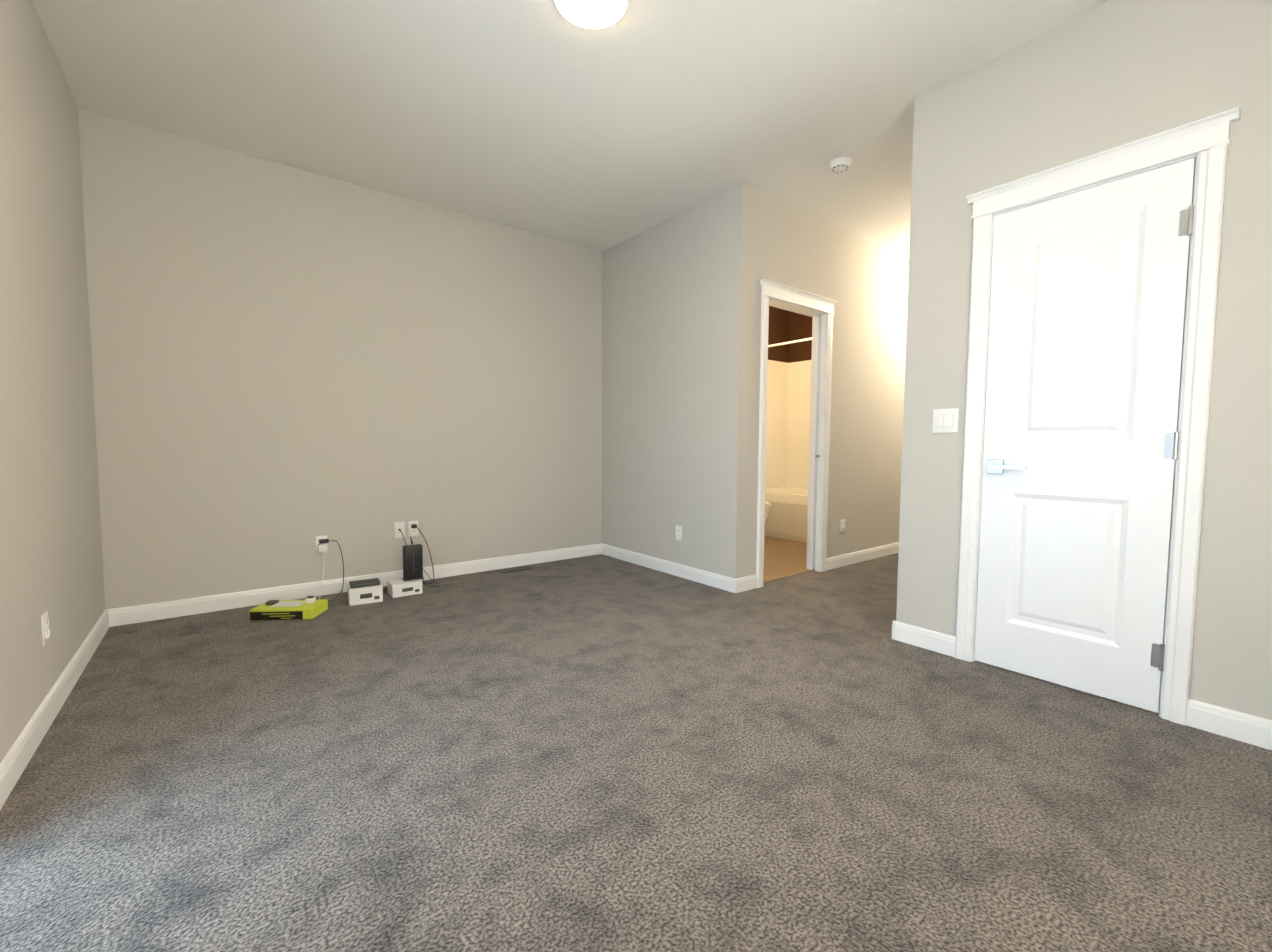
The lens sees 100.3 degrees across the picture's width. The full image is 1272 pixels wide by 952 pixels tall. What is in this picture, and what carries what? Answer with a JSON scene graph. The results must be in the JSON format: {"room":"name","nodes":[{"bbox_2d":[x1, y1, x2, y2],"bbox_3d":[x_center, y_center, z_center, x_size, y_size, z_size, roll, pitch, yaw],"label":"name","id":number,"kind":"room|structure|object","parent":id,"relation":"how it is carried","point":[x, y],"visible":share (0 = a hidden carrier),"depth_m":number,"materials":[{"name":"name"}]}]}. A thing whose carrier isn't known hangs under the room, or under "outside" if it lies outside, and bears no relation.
{"room":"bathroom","nodes":[
{"label":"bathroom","id":0,"kind":"room"},
{"bbox_2d":[0,0,104,762],"bbox_3d":[-1.417,-0.412,0.843,0.120,2.740,4.971,-2,4,-38],"label":"wall","id":1,"kind":"structure","parent":0,"point":[51,559],"depth_m":2.02,"materials":[{"name":"beige paint"}]},
{"bbox_2d":[41,611,49,646],"bbox_3d":[-2.141,0.553,1.927,0.010,0.115,0.070,-2,4,-38],"label":"electrical outlet","id":2,"kind":"object","parent":1,"relation":"attached to","point":[45,628],"visible":1,"depth_m":1.91,"materials":[{"name":"white plastic"}]},
{"bbox_2d":[0,609,112,809],"bbox_3d":[-2.276,0.831,2.118,0.014,0.097,1.990,-2,4,-38],"label":"baseboard","id":3,"kind":"structure","parent":1,"relation":"attached to","point":[21,752],"depth_m":1.87,"materials":[{"name":"white paint"}]},
{"bbox_2d":[78,108,789,609],"bbox_3d":[0.012,-0.664,5.178,7.722,2.740,0.129,-2,4,-38],"label":"wall","id":4,"kind":"structure","parent":0,"point":[288,364],"depth_m":3.46,"materials":[{"name":"beige paint"}]},
{"bbox_2d":[315,535,327,553],"bbox_3d":[-2.089,0.456,3.527,0.070,0.115,0.010,-2,4,-38],"label":"electrical outlet","id":5,"kind":"object","parent":4,"relation":"attached to","point":[317,538],"visible":0.4,"depth_m":3.52,"materials":[{"name":"white plastic"}]},
{"bbox_2d":[317,539,328,551],"bbox_3d":[-2.071,0.460,3.517,0.064,0.084,0.030,-2,4,-38],"label":"plug","id":6,"kind":"object","parent":5,"relation":"attached to","point":[321,547],"visible":1,"depth_m":3.50,"materials":[{"name":"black plastic"}]},
{"bbox_2d":[112,544,599,625],"bbox_3d":[-1.609,0.727,3.919,3.287,0.097,0.014,-2,4,-38],"label":"baseboard","id":7,"kind":"structure","parent":4,"relation":"attached to","point":[205,604],"depth_m":3.47,"materials":[{"name":"white paint"}]},
{"bbox_2d":[394,522,404,537],"bbox_3d":[-1.701,0.388,3.822,0.070,0.115,0.017,-2,4,-38],"label":"outlet","id":8,"kind":"object","parent":4,"relation":"attached to","point":[398,526],"visible":0.98,"depth_m":3.82,"materials":[{"name":"white plastic"}]},
{"bbox_2d":[408,520,417,536],"bbox_3d":[-1.628,0.385,3.883,0.070,0.115,0.010,-2,4,-38],"label":"electrical outlet","id":9,"kind":"object","parent":4,"relation":"attached to","point":[412,532],"visible":0.81,"depth_m":3.88,"materials":[{"name":"white plastic"}]},
{"bbox_2d":[768,337,811,346],"bbox_3d":[1.752,-1.403,5.465,0.056,0.056,1.485,-2,4,-38],"label":"shower curtain rod","id":10,"kind":"object","parent":4,"relation":"attached to","point":[790,342],"visible":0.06,"depth_m":5.61,"materials":[{"name":"white metal"}]},
{"bbox_2d":[32,0,1109,258],"bbox_3d":[1.139,-1.945,2.759,9.200,0.120,5.551,-2,4,-38],"label":"ceiling","id":11,"kind":"structure","parent":0,"point":[546,118],"depth_m":2.60,"materials":[{"name":"paint"}]},
{"bbox_2d":[553,0,629,28],"bbox_3d":[-0.173,-1.837,2.039,0.300,0.024,0.300,-2,4,-38],"label":"recessed light","id":12,"kind":"object","parent":11,"relation":"in","point":[593,14],"visible":0.98,"depth_m":2.09,"materials":[{"name":"white glass"}]},
{"bbox_2d":[829,157,851,172],"bbox_3d":[1.247,-1.893,3.244,0.132,0.042,0.132,-2,4,-38],"label":"smoke detector","id":13,"kind":"object","parent":11,"relation":"attached to","point":[840,165],"visible":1,"depth_m":3.21,"materials":[{"name":"white plastic"}]},
{"bbox_2d":[0,553,1271,951],"bbox_3d":[1.123,0.899,2.929,9.200,0.100,5.551,-2,4,-38],"label":"floor carpet","id":14,"kind":"object","parent":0,"point":[598,753],"visible":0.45,"depth_m":1.56,"materials":[{"name":"grey carpet"}]},
{"bbox_2d":[249,596,327,620],"bbox_3d":[-2.039,0.768,3.126,0.340,0.103,0.191,0,3,-5],"label":"box","id":15,"kind":"object","parent":14,"relation":"on","point":[310,607],"visible":1,"depth_m":3.05,"materials":[{"name":"cardboard"}]},
{"bbox_2d":[347,582,382,605],"bbox_3d":[-1.740,0.752,3.411,0.190,0.104,0.136,-2,4,-32],"label":"carton","id":16,"kind":"object","parent":14,"relation":"on","point":[365,595],"visible":0.96,"depth_m":3.35,"materials":[{"name":"white cardboard"}]},
{"bbox_2d":[349,578,379,587],"bbox_3d":[-1.740,0.687,3.407,0.170,0.025,0.116,-2,4,-32],"label":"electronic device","id":17,"kind":"object","parent":16,"relation":"on","point":[364,583],"visible":0.98,"depth_m":3.38,"materials":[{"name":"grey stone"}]},
{"bbox_2d":[318,524,439,601],"bbox_3d":[-1.765,0.580,3.621,0.784,0.427,0.255,-2,4,-38],"label":"cord","id":18,"kind":"object","parent":14,"relation":"on","point":[413,525],"visible":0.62,"depth_m":3.75,"materials":[{"name":"black plastic"}]},
{"bbox_2d":[387,579,421,597],"bbox_3d":[-1.562,0.751,3.588,0.190,0.086,0.136,-2,4,-38],"label":"carton","id":19,"kind":"object","parent":14,"relation":"on","point":[398,588],"visible":0.98,"depth_m":3.54,"materials":[{"name":"white cardboard"}]},
{"bbox_2d":[402,544,423,580],"bbox_3d":[-1.522,0.587,3.622,0.130,0.237,0.072,-2,4,-34],"label":"router","id":20,"kind":"object","parent":19,"relation":"on","point":[413,562],"visible":1,"depth_m":3.60,"materials":[{"name":"plastic"}]},
{"bbox_2d":[497,566,532,573],"bbox_3d":[-0.976,0.755,4.277,0.270,0.005,0.095,-2,4,-38],"label":"air vent register","id":21,"kind":"object","parent":14,"relation":"on","point":[513,569],"visible":1,"depth_m":4.28,"materials":[{"name":"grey metal"}]},
{"bbox_2d":[763,536,814,581],"bbox_3d":[1.864,0.691,5.648,4.075,0.007,1.567,-2,4,-38],"label":"floor","id":22,"kind":"structure","parent":0,"point":[783,558],"depth_m":4.75,"materials":[{"name":"beige tile"}]},
{"bbox_2d":[765,501,770,521],"bbox_3d":[1.116,0.302,5.589,0.400,0.775,0.684,-2,4,-38],"label":"toilet","id":23,"kind":"object","parent":22,"relation":"on","point":[767,508],"visible":0.06,"depth_m":5.34,"materials":[{"name":"ceramic"}]},
{"bbox_2d":[764,487,807,542],"bbox_3d":[2.016,0.432,5.790,0.764,0.500,1.501,-2,4,-38],"label":"bathtub","id":24,"kind":"object","parent":22,"relation":"on","point":[787,518],"visible":0.23,"depth_m":5.70,"materials":[{"name":"ceramic"}]},
{"bbox_2d":[789,311,812,362],"bbox_3d":[2.335,-1.707,5.902,0.008,0.720,1.507,-2,4,-38],"label":"wall","id":25,"kind":"structure","parent":0,"point":[800,324],"depth_m":6.37,"materials":[{"name":"paint"}]},
{"bbox_2d":[722,183,908,578],"bbox_3d":[2.306,-0.636,4.913,4.195,2.740,0.120,-2,4,-38],"label":"wall","id":26,"kind":"structure","parent":0,"point":[863,282],"depth_m":4.29,"materials":[{"name":"beige paint"}]},
{"bbox_2d":[756,279,837,587],"bbox_3d":[1.177,-0.292,4.025,0.908,2.148,0.160,-2,4,-38],"label":"door frame","id":27,"kind":"structure","parent":26,"relation":"attached to","point":[783,297],"depth_m":4.15,"materials":[{"name":"white paint"}]},
{"bbox_2d":[808,316,820,569],"bbox_3d":[1.711,-0.262,4.450,0.722,2.023,0.065,-2,4,-38],"label":"pocket door","id":28,"kind":"structure","parent":26,"relation":"in","point":[815,423],"depth_m":4.24,"materials":[{"name":"white paint"}]},
{"bbox_2d":[840,519,844,532],"bbox_3d":[1.734,0.421,4.450,0.070,0.115,0.010,-2,4,-38],"label":"outlet","id":29,"kind":"object","parent":26,"relation":"attached to","point":[842,525],"visible":1,"depth_m":4.44,"materials":[{"name":"white plastic"}]},
{"bbox_2d":[826,542,898,570],"bbox_3d":[2.766,0.669,5.273,3.115,0.097,0.014,-2,4,-38],"label":"baseboard","id":30,"kind":"structure","parent":26,"relation":"attached to","point":[838,561],"depth_m":4.64,"materials":[{"name":"white paint"}]},
{"bbox_2d":[602,0,1271,719],"bbox_3d":[1.232,-0.526,2.987,0.126,2.740,4.851,-2,4,-38],"label":"wall","id":31,"kind":"structure","parent":0,"point":[1110,74],"depth_m":2.41,"materials":[{"name":"beige paint"}]},
{"bbox_2d":[600,543,739,592],"bbox_3d":[0.188,0.715,4.277,0.014,0.097,1.620,-2,4,-38],"label":"baseboard","id":32,"kind":"structure","parent":31,"relation":"attached to","point":[715,580],"depth_m":4.12,"materials":[{"name":"white paint"}]},
{"bbox_2d":[675,525,681,540],"bbox_3d":[0.327,0.439,4.087,0.010,0.115,0.070,-2,4,-38],"label":"electrical outlet","id":33,"kind":"object","parent":31,"relation":"attached to","point":[678,534],"visible":1,"depth_m":4.08,"materials":[{"name":"white plastic"}]},
{"bbox_2d":[892,620,927,641],"bbox_3d":[3.007,0.742,4.083,4.203,0.097,0.014,-2,4,-38],"label":"baseboard","id":34,"kind":"structure","parent":31,"relation":"attached to","point":[901,631],"depth_m":2.75,"materials":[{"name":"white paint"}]},
{"bbox_2d":[932,408,958,432],"bbox_3d":[1.494,-0.267,2.565,0.010,0.116,0.116,-2,4,-38],"label":"double light switch","id":35,"kind":"object","parent":31,"relation":"attached to","point":[945,420],"visible":1,"depth_m":2.56,"materials":[{"name":"white plastic"}]},
{"bbox_2d":[974,158,1195,712],"bbox_3d":[1.789,-0.133,2.189,0.086,2.037,0.634,-2,4,-38],"label":"closet door","id":36,"kind":"structure","parent":31,"relation":"in","point":[1088,296],"depth_m":2.16,"materials":[{"name":"white paint"}]},
{"bbox_2d":[955,107,1239,724],"bbox_3d":[1.825,-0.185,2.219,0.160,2.158,0.828,-2,4,-38],"label":"door frame","id":37,"kind":"structure","parent":31,"relation":"attached to","point":[1204,142],"depth_m":1.95,"materials":[{"name":"white paint"}]},
{"bbox_2d":[1187,699,1271,749],"bbox_3d":[2.337,0.890,1.544,0.014,0.097,1.020,-2,4,-38],"label":"baseboard","id":38,"kind":"structure","parent":31,"relation":"attached to","point":[1240,726],"depth_m":1.86,"materials":[{"name":"white paint"}]},
{"bbox_3d":[2.380,-0.700,6.002,0.120,2.740,1.507,-2,4,-38],"label":"wall","id":39,"kind":"structure","parent":0,"visible":0},
{"bbox_2d":[765,360,810,487],"bbox_3d":[2.020,-0.576,5.728,0.792,1.520,1.507,-2,4,-38],"label":"wall surround","id":40,"kind":"object","parent":39,"relation":"attached to","point":[788,421],"visible":0.33,"depth_m":6.42,"materials":[{"name":"plastic"}]}
]}

